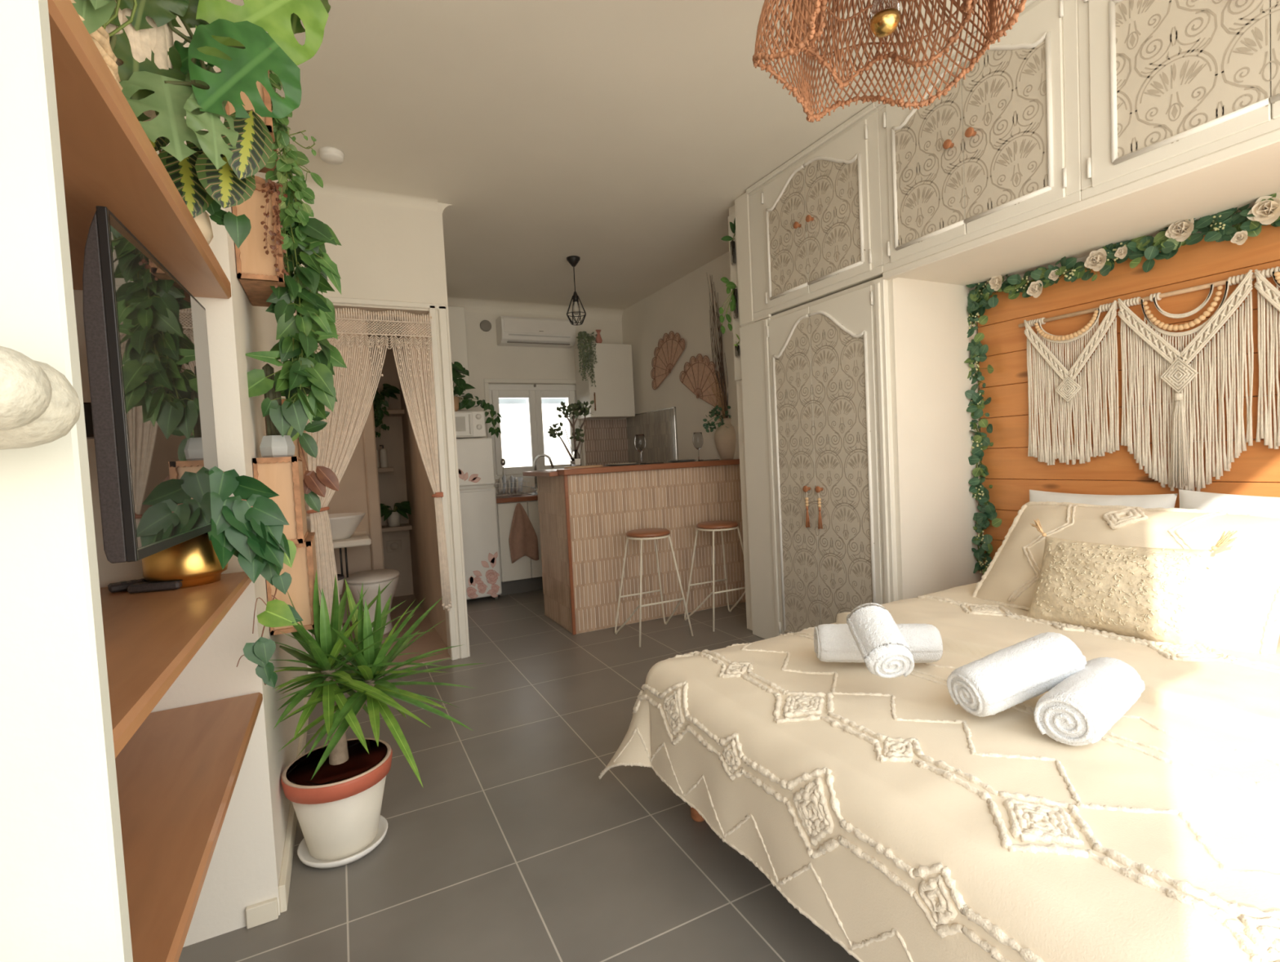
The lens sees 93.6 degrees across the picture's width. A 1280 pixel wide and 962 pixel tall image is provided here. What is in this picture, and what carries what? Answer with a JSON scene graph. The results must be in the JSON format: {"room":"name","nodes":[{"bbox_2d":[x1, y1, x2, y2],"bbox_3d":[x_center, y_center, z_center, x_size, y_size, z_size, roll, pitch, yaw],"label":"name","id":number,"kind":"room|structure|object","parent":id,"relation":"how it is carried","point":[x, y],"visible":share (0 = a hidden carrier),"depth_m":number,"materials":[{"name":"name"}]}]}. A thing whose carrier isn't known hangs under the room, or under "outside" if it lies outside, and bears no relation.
{"room":"studio apartment","nodes":[
{"label":"studio apartment","id":0,"kind":"room"},
{"bbox_2d":[73,0,307,946],"bbox_3d":[-1.285,-0.166,1.191,0.800,2.600,3.830,-4,3,-27],"label":"wall","id":1,"kind":"structure","parent":0,"point":[244,870],"depth_m":1.48,"materials":[{"name":"white paint"}]},
{"bbox_2d":[0,0,133,961],"bbox_3d":[-0.569,-0.019,0.175,0.625,2.280,0.109,-4,3,-27],"label":"door","id":2,"kind":"structure","parent":1,"relation":"in","point":[64,894],"depth_m":0.34,"materials":[{"name":"white paint"}]},
{"bbox_2d":[47,0,231,298],"bbox_3d":[-0.784,-0.430,0.447,0.540,0.044,1.998,-4,3,-27],"label":"shelf board","id":3,"kind":"object","parent":1,"relation":"attached to","point":[109,161],"visible":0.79,"depth_m":0.84,"materials":[{"name":"wood"}]},
{"bbox_2d":[70,0,122,89],"bbox_3d":[-0.836,-0.565,0.789,0.236,0.200,0.238,-4,3,-27],"label":"straw basket","id":4,"kind":"object","parent":3,"relation":"on","point":[100,37],"visible":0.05,"depth_m":0.82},
{"bbox_2d":[72,0,137,36],"bbox_3d":[-0.755,-0.642,0.809,0.145,0.148,0.099,-4,3,-27],"label":"plant","id":5,"kind":"object","parent":4,"relation":"in","point":[96,14],"visible":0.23,"depth_m":0.79,"materials":[{"name":"green plant"}]},
{"bbox_2d":[105,0,173,121],"bbox_3d":[-0.949,-0.730,1.144,0.122,0.512,0.159,-4,3,-27],"label":"plume","id":6,"kind":"object","parent":3,"relation":"on","point":[158,40],"visible":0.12,"depth_m":1.10},
{"bbox_2d":[149,109,272,244],"bbox_3d":[-0.885,-0.605,1.183,0.270,0.252,0.146,-2,3,19],"label":"plant","id":7,"kind":"object","parent":3,"relation":"on","point":[197,180],"visible":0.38,"depth_m":1.18,"materials":[{"name":"green plant"}]},
{"bbox_2d":[206,200,251,248],"bbox_3d":[-0.879,-0.541,1.230,0.131,0.124,0.056,-3,2,7],"label":"vine","id":8,"kind":"object","parent":7,"relation":"in","point":[238,228],"visible":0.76,"depth_m":1.23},
{"bbox_2d":[109,0,330,169],"bbox_3d":[-0.857,-0.785,1.108,0.560,0.615,0.149,-5,3,-34],"label":"monstera plant","id":9,"kind":"object","parent":3,"relation":"on","point":[229,37],"visible":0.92,"depth_m":1.12,"materials":[{"name":"green plant"}]},
{"bbox_2d":[82,205,217,563],"bbox_3d":[-1.074,-0.125,1.019,0.496,0.504,0.590,-4,3,-27],"label":"television","id":10,"kind":"object","parent":1,"relation":"attached to","point":[149,413],"visible":0.89,"depth_m":0.94,"materials":[{"name":"black metal"}]},
{"bbox_2d":[99,571,251,758],"bbox_3d":[-0.749,0.267,0.477,0.540,0.026,1.998,-4,3,-27],"label":"shelf board","id":11,"kind":"object","parent":1,"relation":"attached to","point":[150,637],"visible":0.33,"depth_m":0.91,"materials":[{"name":"wood"}]},
{"bbox_2d":[107,577,149,592],"bbox_3d":[-1.067,0.222,1.351,0.193,0.018,0.040,-5,3,-45],"label":"remote control","id":12,"kind":"object","parent":11,"relation":"on","point":[122,585],"visible":0.31,"depth_m":1.29,"materials":[{"name":"grey plastic"}]},
{"bbox_2d":[127,579,182,592],"bbox_3d":[-1.029,0.223,1.282,0.098,0.018,0.035,-3,2,-14],"label":"remote control","id":13,"kind":"object","parent":11,"relation":"on","point":[147,586],"visible":0.95,"depth_m":1.27,"materials":[{"name":"grey plastic"}]},
{"bbox_2d":[142,466,302,687],"bbox_3d":[-0.944,0.229,1.350,0.290,0.525,0.152,-3,2,-2],"label":"pot plant","id":14,"kind":"object","parent":11,"relation":"on","point":[247,525],"visible":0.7,"depth_m":1.34,"materials":[{"name":"green plant"}]},
{"bbox_2d":[115,692,262,961],"bbox_3d":[-0.733,0.570,0.490,0.540,0.025,1.998,-4,3,-27],"label":"shelf board","id":15,"kind":"object","parent":1,"relation":"attached to","point":[177,775],"visible":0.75,"depth_m":1.00,"materials":[{"name":"wood"}]},
{"bbox_2d":[221,70,279,173],"bbox_3d":[-1.090,-1.059,1.689,0.105,0.260,0.271,-4,3,-27],"label":"wall box","id":16,"kind":"object","parent":1,"relation":"attached to","point":[264,95],"visible":0.14,"depth_m":1.59,"materials":[{"name":"brown wood"}]},
{"bbox_2d":[265,32,323,250],"bbox_3d":[-1.023,-0.961,1.669,0.230,0.622,0.129,-3,2,5],"label":"hanging plant","id":17,"kind":"object","parent":16,"relation":"on","point":[289,162],"visible":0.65,"depth_m":1.67,"materials":[{"name":"green plant"}]},
{"bbox_2d":[231,183,286,306],"bbox_3d":[-1.077,-0.660,1.719,0.105,0.250,0.301,-4,3,-27],"label":"wall box","id":18,"kind":"object","parent":1,"relation":"attached to","point":[255,268],"visible":0.54,"depth_m":1.60,"materials":[{"name":"brown wood"}]},
{"bbox_2d":[254,175,288,288],"bbox_3d":[-0.996,-0.662,1.605,0.148,0.306,0.060,-1,3,30],"label":"hanging plant","id":19,"kind":"object","parent":18,"relation":"on","point":[272,184],"visible":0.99,"depth_m":1.58,"materials":[{"name":"brown plant"}]},
{"bbox_2d":[245,682,311,928],"bbox_3d":[-1.342,1.057,2.307,0.085,0.070,1.805,-4,3,-27],"label":"baseboard","id":20,"kind":"structure","parent":1,"relation":"attached to","point":[260,913],"depth_m":1.57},
{"bbox_2d":[252,456,308,543],"bbox_3d":[-1.045,0.053,1.758,0.105,0.240,0.281,-4,3,-27],"label":"wall box","id":21,"kind":"object","parent":1,"relation":"attached to","point":[283,475],"visible":0.61,"depth_m":1.65,"materials":[{"name":"brown wood"}]},
{"bbox_2d":[259,363,295,457],"bbox_3d":[-1.040,-0.200,1.712,0.086,0.267,0.088,-4,3,-27],"label":"cactus pot","id":22,"kind":"object","parent":21,"relation":"on","point":[272,445],"visible":0.75,"depth_m":1.69,"materials":[{"name":"white ceramic"}]},
{"bbox_2d":[265,415,308,478],"bbox_3d":[-1.246,-0.085,2.136,0.105,0.295,0.261,-4,3,-27],"label":"wall box","id":23,"kind":"object","parent":1,"relation":"attached to","point":[298,451],"visible":0.03,"depth_m":2.04,"materials":[{"name":"brown wood"}]},
{"bbox_2d":[281,399,339,511],"bbox_3d":[-1.150,-0.089,1.992,0.376,0.387,0.141,-1,3,43],"label":"vine","id":24,"kind":"object","parent":23,"relation":"on","point":[324,477],"visible":0.6,"depth_m":1.89,"materials":[{"name":"green plant"}]},
{"bbox_2d":[266,532,319,635],"bbox_3d":[-1.075,0.307,1.871,0.120,0.258,0.301,-4,3,-27],"label":"wall box","id":25,"kind":"object","parent":1,"relation":"attached to","point":[300,590],"visible":0.52,"depth_m":1.75,"materials":[{"name":"brown wood"}]},
{"bbox_2d":[245,178,346,436],"bbox_3d":[-1.021,-0.503,1.754,0.292,0.755,0.274,-4,3,-27],"label":"pothos","id":26,"kind":"object","parent":1,"relation":"hanging from","point":[306,371],"visible":0.84,"depth_m":1.70,"materials":[{"name":"green plant"}]},
{"bbox_2d":[295,311,447,647],"bbox_3d":[-2.277,-0.234,3.979,1.545,2.600,2.038,-4,3,-27],"label":"wall","id":27,"kind":"structure","parent":0,"point":[362,488],"depth_m":4.42,"materials":[{"name":"paint"}]},
{"bbox_2d":[332,530,371,577],"bbox_3d":[-2.193,0.512,4.002,0.720,0.240,0.605,-4,3,-27],"label":"shelf","id":28,"kind":"object","parent":27,"relation":"attached to","point":[362,537],"visible":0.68,"depth_m":3.87,"materials":[{"name":"white paint"}]},
{"bbox_2d":[306,512,364,540],"bbox_3d":[-2.023,0.306,3.970,0.390,0.155,0.390,-4,3,-27],"label":"sink","id":29,"kind":"object","parent":28,"relation":"on","point":[343,525],"visible":0.62,"depth_m":3.89,"materials":[{"name":"white ceramic"}]},
{"bbox_2d":[377,466,394,471],"bbox_3d":[-2.141,-0.091,4.995,0.160,0.035,0.249,-4,3,-27],"label":"wall shelf","id":30,"kind":"object","parent":27,"relation":"attached to","point":[390,468],"visible":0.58,"depth_m":4.89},
{"bbox_2d":[379,444,387,467],"bbox_3d":[-2.123,-0.204,4.975,0.054,0.188,0.054,-4,3,-27],"label":"pump bottle","id":31,"kind":"object","parent":30,"relation":"on","point":[383,451],"visible":1,"depth_m":4.96,"materials":[{"name":"beige ceramic"}]},
{"bbox_2d":[373,409,404,416],"bbox_3d":[-2.134,-0.562,4.990,0.310,0.035,0.249,-4,3,-27],"label":"wall shelf","id":32,"kind":"object","parent":27,"relation":"attached to","point":[391,412],"visible":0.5,"depth_m":4.93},
{"bbox_2d":[372,383,400,439],"bbox_3d":[-2.123,-0.566,4.939,0.328,0.490,0.306,-4,3,-27],"label":"potted plant","id":33,"kind":"object","parent":32,"relation":"on","point":[380,402],"visible":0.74,"depth_m":4.85,"materials":[{"name":"green plant"}]},
{"bbox_2d":[386,539,402,552],"bbox_3d":[-2.107,0.559,5.153,0.120,0.100,0.017,-4,3,-27],"label":"flush plate","id":34,"kind":"object","parent":27,"relation":"attached to","point":[392,545],"visible":1,"depth_m":5.15,"materials":[{"name":"paint"}]},
{"bbox_2d":[381,523,412,532],"bbox_3d":[-2.063,0.394,5.042,0.260,0.035,0.249,-4,3,-27],"label":"wall shelf","id":35,"kind":"object","parent":27,"relation":"attached to","point":[385,528],"visible":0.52,"depth_m":4.95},
{"bbox_2d":[380,500,411,526],"bbox_3d":[-2.058,0.276,5.007,0.429,0.200,0.278,-4,3,-27],"label":"potted plant","id":36,"kind":"object","parent":35,"relation":"on","point":[393,517],"visible":0.71,"depth_m":4.97,"materials":[{"name":"green plant"}]},
{"bbox_2d":[287,195,470,674],"bbox_3d":[-1.884,-0.263,4.176,0.825,2.600,2.040,-4,3,-27],"label":"wall","id":37,"kind":"structure","parent":0,"point":[387,252],"depth_m":3.29,"materials":[{"name":"white paint"}]},
{"bbox_2d":[293,306,452,629],"bbox_3d":[-1.426,-0.038,3.229,0.713,1.761,0.061,-4,3,-27],"label":"curtain","id":38,"kind":"object","parent":37,"relation":"hanging from","point":[337,451],"visible":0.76,"depth_m":3.20,"materials":[{"name":"beige fabric"}]},
{"bbox_2d":[324,296,467,660],"bbox_3d":[-1.399,0.037,3.274,0.782,2.030,0.015,-4,3,-27],"label":"trim","id":39,"kind":"structure","parent":37,"relation":"attached to","point":[442,308],"depth_m":3.42,"materials":[{"name":"beige paint"}]},
{"bbox_2d":[177,589,858,961],"bbox_3d":[-0.248,1.043,2.979,4.100,0.092,6.290,-4,3,-27],"label":"floor","id":40,"kind":"structure","parent":0,"point":[512,846],"depth_m":1.77,"materials":[{"name":"grey tile"}]},
{"bbox_2d":[343,568,399,634],"bbox_3d":[-1.804,0.828,4.077,0.346,0.399,0.455,-4,3,-27],"label":"toilet","id":41,"kind":"object","parent":40,"relation":"on","point":[371,579],"visible":0.7,"depth_m":3.95,"materials":[{"name":"white ceramic"}]},
{"bbox_2d":[269,570,484,868],"bbox_3d":[-0.804,0.664,1.824,0.589,0.833,0.649,-4,3,-33],"label":"yucca plant","id":42,"kind":"object","parent":40,"relation":"on","point":[335,788],"visible":0.98,"depth_m":1.73,"materials":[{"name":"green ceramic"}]},
{"bbox_2d":[456,437,502,599],"bbox_3d":[-1.523,0.321,5.045,0.515,1.325,0.632,-4,3,-27],"label":"fridge","id":43,"kind":"object","parent":40,"relation":"on","point":[476,468],"visible":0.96,"depth_m":4.83,"materials":[{"name":"white metal"}]},
{"bbox_2d":[454,410,486,438],"bbox_3d":[-1.516,-0.452,4.911,0.445,0.210,0.353,-4,3,-27],"label":"microwave","id":44,"kind":"object","parent":43,"relation":"on","point":[468,424],"visible":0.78,"depth_m":4.82,"materials":[{"name":"white metal"}]},
{"bbox_2d":[451,361,502,438],"bbox_3d":[-1.364,-0.658,4.880,0.455,0.641,0.239,-4,3,-27],"label":"pothos","id":45,"kind":"object","parent":44,"relation":"on","point":[457,368],"visible":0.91,"depth_m":4.86,"materials":[{"name":"green plant"}]},
{"bbox_2d":[496,499,542,595],"bbox_3d":[-0.622,0.523,5.596,1.530,0.784,0.645,-4,3,-27],"label":"base cabinet","id":46,"kind":"object","parent":40,"relation":"on","point":[525,574],"visible":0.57,"depth_m":5.06,"materials":[{"name":"white wood"}]},
{"bbox_2d":[496,491,537,502],"bbox_3d":[-0.497,0.116,5.285,1.545,0.038,1.318,-4,3,-27],"label":"countertop","id":47,"kind":"structure","parent":46,"relation":"on","point":[521,497],"depth_m":5.03,"materials":[{"name":"brown wood"}]},
{"bbox_2d":[494,480,530,496],"bbox_3d":[-1.161,0.062,5.297,0.304,0.111,0.344,-4,3,-27],"label":"dish rack","id":48,"kind":"object","parent":47,"relation":"on","point":[526,486],"visible":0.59,"depth_m":5.17,"materials":[{"name":"silver metal"}]},
{"bbox_2d":[531,453,554,492],"bbox_3d":[-0.907,-0.074,5.578,0.225,0.352,0.049,-4,3,-16],"label":"kitchen faucet","id":49,"kind":"object","parent":47,"relation":"on","point":[535,488],"visible":0.84,"depth_m":5.56,"materials":[{"name":"metal"}]},
{"bbox_2d":[509,502,538,563],"bbox_3d":[-0.979,0.430,5.028,0.248,0.495,0.028,-4,3,-27],"label":"tea towel","id":50,"kind":"object","parent":46,"relation":"hanging from","point":[523,541],"visible":1,"depth_m":5.01,"materials":[{"name":"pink fabric"}]},
{"bbox_2d":[522,458,746,635],"bbox_3d":[0.002,0.406,4.391,1.495,1.058,0.715,-4,3,-27],"label":"kitchen island","id":51,"kind":"object","parent":40,"relation":"on","point":[586,515],"depth_m":4.07,"materials":[{"name":"white tile"}]},
{"bbox_2d":[547,400,594,466],"bbox_3d":[-0.504,-0.342,4.362,0.364,0.502,0.149,-4,3,-27],"label":"potted plant","id":52,"kind":"object","parent":51,"relation":"on","point":[575,460],"visible":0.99,"depth_m":4.35,"materials":[{"name":"green plant"}]},
{"bbox_2d":[634,434,645,462],"bbox_3d":[0.004,-0.218,4.200,0.080,0.215,0.080,-4,3,-27],"label":"wine glass","id":53,"kind":"object","parent":51,"relation":"on","point":[640,441],"visible":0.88,"depth_m":4.17,"materials":[{"name":"clear"}]},
{"bbox_2d":[692,431,703,461],"bbox_3d":[0.428,-0.248,4.414,0.080,0.215,0.080,-4,3,-27],"label":"wine glass","id":54,"kind":"object","parent":51,"relation":"on","point":[698,441],"visible":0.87,"depth_m":4.38,"materials":[{"name":"clear"}]},
{"bbox_2d":[702,271,736,459],"bbox_3d":[0.570,-0.924,4.564,0.344,1.524,0.216,-4,3,-27],"label":"vase","id":55,"kind":"object","parent":51,"relation":"on","point":[725,438],"visible":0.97,"depth_m":4.57,"materials":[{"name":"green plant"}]},
{"bbox_2d":[614,528,693,647],"bbox_3d":[0.066,0.634,3.722,0.374,0.656,0.358,-4,3,-27],"label":"bar stool","id":56,"kind":"object","parent":40,"relation":"on","point":[652,533],"visible":1,"depth_m":3.66,"materials":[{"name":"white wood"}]},
{"bbox_2d":[689,805,705,822],"bbox_3d":[1.306,0.752,1.569,1.890,0.475,1.600,-4,3,-27],"label":"bed","id":57,"kind":"object","parent":40,"relation":"on","point":[695,815],"visible":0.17,"depth_m":1.82,"materials":[{"name":"brown wood"}]},
{"bbox_2d":[598,582,1279,961],"bbox_3d":[1.063,0.689,1.485,1.760,0.472,1.896,-4,3,-27],"label":"duvet","id":58,"kind":"object","parent":57,"relation":"on","point":[905,823],"visible":0.75,"depth_m":1.13,"materials":[{"name":"beige fabric"}]},
{"bbox_2d":[813,623,942,662],"bbox_3d":[0.655,0.450,1.667,0.323,0.108,0.121,-2,2,9],"label":"rolled towel","id":59,"kind":"object","parent":58,"relation":"on","point":[833,642],"visible":0.52,"depth_m":1.63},
{"bbox_2d":[846,602,914,678],"bbox_3d":[0.586,0.389,1.477,0.117,0.155,0.192,-3,2,0],"label":"rolled towel","id":60,"kind":"object","parent":59,"relation":"on","point":[885,651],"visible":1,"depth_m":1.42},
{"bbox_2d":[946,631,1086,716],"bbox_3d":[0.832,0.425,1.328,0.284,0.158,0.125,-3,2,-12],"label":"rolled towel","id":61,"kind":"object","parent":58,"relation":"on","point":[1004,678],"visible":0.96,"depth_m":1.28,"materials":[{"name":"fabric"}]},
{"bbox_2d":[1033,657,1145,746],"bbox_3d":[0.947,0.455,1.260,0.316,0.107,0.121,-5,3,-38],"label":"rolled towel","id":62,"kind":"object","parent":58,"relation":"on","point":[1082,708],"visible":0.98,"depth_m":1.19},
{"bbox_2d":[1004,518,1237,653],"bbox_3d":[1.403,0.295,1.794,0.196,0.319,0.540,-4,3,-30],"label":"cushion","id":63,"kind":"object","parent":58,"relation":"on","point":[1148,593],"visible":0.96,"depth_m":1.73,"materials":[{"name":"fabric"}]},
{"bbox_2d":[971,501,1279,655],"bbox_3d":[1.549,0.284,1.942,0.378,0.387,0.840,-4,3,-24],"label":"pillow","id":64,"kind":"object","parent":58,"relation":"on","point":[1238,607],"visible":0.7,"depth_m":1.76,"materials":[{"name":"beige fabric"}]},
{"bbox_2d":[1029,489,1177,508],"bbox_3d":[1.796,0.229,2.390,0.196,0.372,0.520,-4,3,-27],"label":"pillow","id":65,"kind":"object","parent":57,"relation":"on","point":[1158,500],"visible":0.06,"depth_m":2.31,"materials":[{"name":"fabric"}]},
{"bbox_2d":[1178,488,1279,513],"bbox_3d":[2.036,0.227,1.917,0.194,0.382,0.547,-4,3,-27],"label":"pillow","id":66,"kind":"object","parent":57,"relation":"on","point":[1202,500],"visible":0.16,"depth_m":2.01,"materials":[{"name":"fabric"}]},
{"bbox_2d":[684,520,745,631],"bbox_3d":[0.524,0.601,3.955,0.374,0.656,0.358,-4,3,-27],"label":"bar stool","id":67,"kind":"object","parent":40,"relation":"on","point":[708,526],"visible":0.91,"depth_m":3.90,"materials":[{"name":"beige metal"}]},
{"bbox_2d":[739,276,897,639],"bbox_3d":[1.124,-0.002,3.268,0.642,1.855,1.060,-4,3,-27],"label":"wardrobe","id":68,"kind":"object","parent":40,"relation":"on","point":[815,375],"visible":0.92,"depth_m":3.04,"materials":[{"name":"beige paint"}]},
{"bbox_2d":[817,492,822,528],"bbox_3d":[0.907,0.147,3.032,0.022,0.190,0.022,-2,3,18],"label":"tassel","id":69,"kind":"object","parent":68,"relation":"hanging from","point":[820,521],"visible":1,"depth_m":3.03,"materials":[{"name":"brown fabric"}]},
{"bbox_3d":[-2.006,0.891,3.836,0.155,0.312,0.210,-4,3,-27],"label":"wooden crate","id":70,"kind":"object","parent":40,"relation":"on","visible":0},
{"bbox_2d":[337,573,344,595],"bbox_3d":[-2.017,0.675,3.833,0.242,0.115,0.242,-4,3,-27],"label":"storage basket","id":71,"kind":"object","parent":70,"relation":"on","point":[340,579],"visible":0.12,"depth_m":3.83,"materials":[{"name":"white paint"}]},
{"bbox_2d":[457,311,626,493],"bbox_3d":[-1.654,-0.333,5.574,4.100,2.600,0.250,-4,3,-27],"label":"wall","id":72,"kind":"structure","parent":0,"point":[486,358],"depth_m":5.68,"materials":[{"name":"white paint"}]},
{"bbox_2d":[271,178,624,320],"bbox_3d":[-1.414,-1.561,4.707,1.516,0.100,3.537,-2,3,19],"label":"trim","id":73,"kind":"structure","parent":72,"relation":"attached to","point":[332,190],"depth_m":5.39,"materials":[{"name":"paint"}]},
{"bbox_2d":[448,306,470,408],"bbox_3d":[-1.731,-1.043,5.157,0.420,0.820,0.398,-4,3,-27],"label":"upper cabinet","id":74,"kind":"object","parent":72,"relation":"attached to","point":[457,325],"visible":0.26,"depth_m":5.04,"materials":[{"name":"beige paint"}]},
{"bbox_2d":[480,320,491,331],"bbox_3d":[-1.417,-1.427,5.521,0.104,0.104,0.020,-4,3,-27],"label":"air vent","id":75,"kind":"object","parent":72,"relation":"in","point":[485,325],"visible":1,"depth_m":5.51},
{"bbox_2d":[484,377,576,437],"bbox_3d":[-0.977,-0.506,5.764,0.980,0.940,0.015,-4,3,-27],"label":"trim","id":76,"kind":"structure","parent":72,"relation":"attached to","point":[486,380],"depth_m":5.62,"materials":[{"name":"beige paint"}]},
{"bbox_2d":[488,383,581,479],"bbox_3d":[-1.018,-0.487,5.850,0.900,0.900,0.125,-4,3,-27],"label":"window","id":77,"kind":"structure","parent":72,"relation":"in","point":[527,411],"depth_m":5.79,"materials":[{"name":"glass"}]},
{"bbox_2d":[495,315,576,347],"bbox_3d":[-0.969,-1.395,5.644,0.710,0.235,0.209,-4,3,-27],"label":"air conditioner","id":78,"kind":"object","parent":72,"relation":"attached to","point":[511,331],"visible":0.93,"depth_m":5.56,"materials":[{"name":"white plastic"}]},
{"bbox_2d":[573,342,635,419],"bbox_3d":[-0.344,-0.963,5.870,0.464,0.694,0.379,-4,3,-27],"label":"upper cabinet","id":79,"kind":"object","parent":72,"relation":"attached to","point":[613,394],"visible":0.94,"depth_m":5.74,"materials":[{"name":"beige paint"}]},
{"bbox_2d":[576,330,597,386],"bbox_3d":[-0.494,-1.146,5.665,0.267,0.528,0.227,-4,3,-27],"label":"plant","id":80,"kind":"object","parent":79,"relation":"on","point":[583,335],"visible":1,"depth_m":5.56,"materials":[{"name":"green plant"}]},
{"bbox_2d":[583,418,628,466],"bbox_3d":[-0.333,-0.286,6.094,0.475,0.670,0.011,-4,3,-27],"label":"backsplash","id":81,"kind":"structure","parent":72,"relation":"attached to","point":[606,441],"depth_m":6.08,"materials":[{"name":"white tile"}]},
{"bbox_2d":[569,449,581,466],"bbox_3d":[-0.469,-0.160,4.376,0.080,0.135,0.082,-4,3,-27],"label":"vase","id":82,"kind":"object","parent":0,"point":[575,460],"depth_m":4.35,"materials":[{"name":"clear glass"}]},
{"bbox_2d":[231,0,1020,309],"bbox_3d":[-0.383,-1.635,2.866,4.100,0.100,6.290,-4,3,-27],"label":"ceiling","id":83,"kind":"structure","parent":0,"point":[622,137],"depth_m":2.65,"materials":[{"name":"paint"}]},
{"bbox_2d":[319,146,344,164],"bbox_3d":[-1.435,-1.511,2.797,0.104,0.036,0.104,-4,3,-27],"label":"smoke detector","id":84,"kind":"object","parent":83,"relation":"attached to","point":[331,155],"visible":1,"depth_m":2.77,"materials":[{"name":"white plastic"}]},
{"bbox_2d":[566,255,586,324],"bbox_3d":[-0.480,-1.403,4.441,0.144,0.484,0.144,-1,3,41],"label":"pendant lamp","id":85,"kind":"object","parent":83,"relation":"hanging from","point":[573,260],"visible":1,"depth_m":4.42,"materials":[{"name":"black metal"}]},
{"bbox_2d":[752,0,1026,122],"bbox_3d":[0.490,-1.219,1.270,0.520,0.683,0.540,-2,2,12],"label":"lamp","id":86,"kind":"object","parent":83,"relation":"hanging from","point":[885,16],"visible":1,"depth_m":1.40,"materials":[{"name":"brown wicker"}]},
{"bbox_2d":[622,204,1277,630],"bbox_3d":[1.160,-0.390,3.565,0.880,2.600,5.870,-4,3,-27],"label":"wall","id":87,"kind":"structure","parent":0,"point":[935,506],"depth_m":2.82,"materials":[{"name":"white paint"}]},
{"bbox_2d":[626,406,678,464],"bbox_3d":[0.102,-0.310,5.749,0.014,0.702,1.000,-4,3,-27],"label":"backsplash","id":88,"kind":"structure","parent":87,"relation":"attached to","point":[659,427],"depth_m":5.65,"materials":[{"name":"metal"}]},
{"bbox_2d":[650,330,685,389],"bbox_3d":[0.239,-1.076,5.333,0.024,0.471,0.628,-4,3,-27],"label":"fan","id":89,"kind":"object","parent":87,"relation":"attached to","point":[670,349],"visible":1,"depth_m":5.36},
{"bbox_2d":[679,353,721,407],"bbox_3d":[0.483,-0.799,4.887,0.024,0.464,0.620,-4,3,-27],"label":"fan","id":90,"kind":"object","parent":87,"relation":"attached to","point":[694,376],"visible":0.91,"depth_m":4.86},
{"bbox_2d":[720,217,735,265],"bbox_3d":[0.578,-1.452,3.618,0.232,0.298,0.046,-4,3,-27],"label":"plant","id":91,"kind":"object","parent":87,"relation":"attached to","point":[732,225],"visible":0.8,"depth_m":3.61,"materials":[{"name":"green"}]},
{"bbox_2d":[719,276,737,333],"bbox_3d":[0.575,-1.051,3.626,0.256,0.342,0.041,-4,3,-27],"label":"plant","id":92,"kind":"object","parent":87,"relation":"attached to","point":[731,285],"visible":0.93,"depth_m":3.60,"materials":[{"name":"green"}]},
{"bbox_2d":[728,212,742,381],"bbox_3d":[0.594,-1.116,3.643,0.017,1.000,0.120,-4,3,-27],"label":"trim","id":93,"kind":"structure","parent":87,"relation":"attached to","point":[734,275],"depth_m":3.66,"materials":[{"name":"beige paint"}]},
{"bbox_2d":[746,102,883,319],"bbox_3d":[1.089,-1.302,3.152,0.642,0.731,0.915,-4,3,-27],"label":"upper cabinet","id":94,"kind":"object","parent":87,"relation":"attached to","point":[815,219],"visible":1,"depth_m":2.93,"materials":[{"name":"beige paint"}]},
{"bbox_2d":[734,191,771,326],"bbox_3d":[0.681,-1.288,3.459,0.114,0.750,0.280,-4,3,-27],"label":"trim","id":95,"kind":"structure","parent":94,"relation":"attached to","point":[743,241],"depth_m":3.49,"materials":[{"name":"white paint"}]},
{"bbox_2d":[875,0,1081,272],"bbox_3d":[1.472,-1.289,2.394,0.642,0.731,0.785,-4,3,-27],"label":"upper cabinet","id":96,"kind":"object","parent":87,"relation":"attached to","point":[1000,150],"visible":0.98,"depth_m":2.18,"materials":[{"name":"beige paint"}]},
{"bbox_2d":[882,128,1279,279],"bbox_3d":[1.564,-0.882,1.680,0.039,0.031,2.155,-4,3,-27],"label":"trim","id":97,"kind":"structure","parent":87,"relation":"attached to","point":[1270,140],"depth_m":1.87,"materials":[{"name":"white paint"}]},
{"bbox_2d":[977,223,1279,568],"bbox_3d":[2.118,-0.068,1.990,0.027,1.593,2.045,-4,3,-27],"label":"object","id":98,"kind":"object","parent":87,"relation":"attached to","point":[1202,262],"visible":0.3,"depth_m":2.39,"materials":[{"name":"brown wood"}]},
{"bbox_2d":[964,191,1279,573],"bbox_3d":[1.874,-0.233,2.299,0.098,1.440,1.372,-4,3,-26],"label":"leaf garland","id":99,"kind":"object","parent":98,"relation":"attached to","point":[1265,211],"visible":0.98,"depth_m":2.48,"materials":[{"name":"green plant"}]},
{"bbox_2d":[1018,266,1279,491],"bbox_3d":[1.975,-0.330,2.146,0.055,0.746,1.220,-4,3,-27],"label":"macrame wall hanging","id":100,"kind":"object","parent":98,"relation":"hanging from","point":[1179,373],"depth_m":2.22,"materials":[{"name":"white fabric"}]},
{"bbox_2d":[1077,0,1279,199],"bbox_3d":[1.852,-1.276,1.642,0.642,0.731,0.900,-4,3,-27],"label":"upper cabinet","id":101,"kind":"object","parent":87,"relation":"attached to","point":[1164,85],"visible":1,"depth_m":1.71,"materials":[{"name":"beige paint"}]},
{"bbox_2d":[897,145,1279,287],"bbox_3d":[1.839,-0.906,1.816,0.575,0.020,2.150,-4,3,-27],"label":"cabinet underside","id":102,"kind":"structure","parent":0,"point":[1239,183],"depth_m":2.08,"materials":[{"name":"white paint"}]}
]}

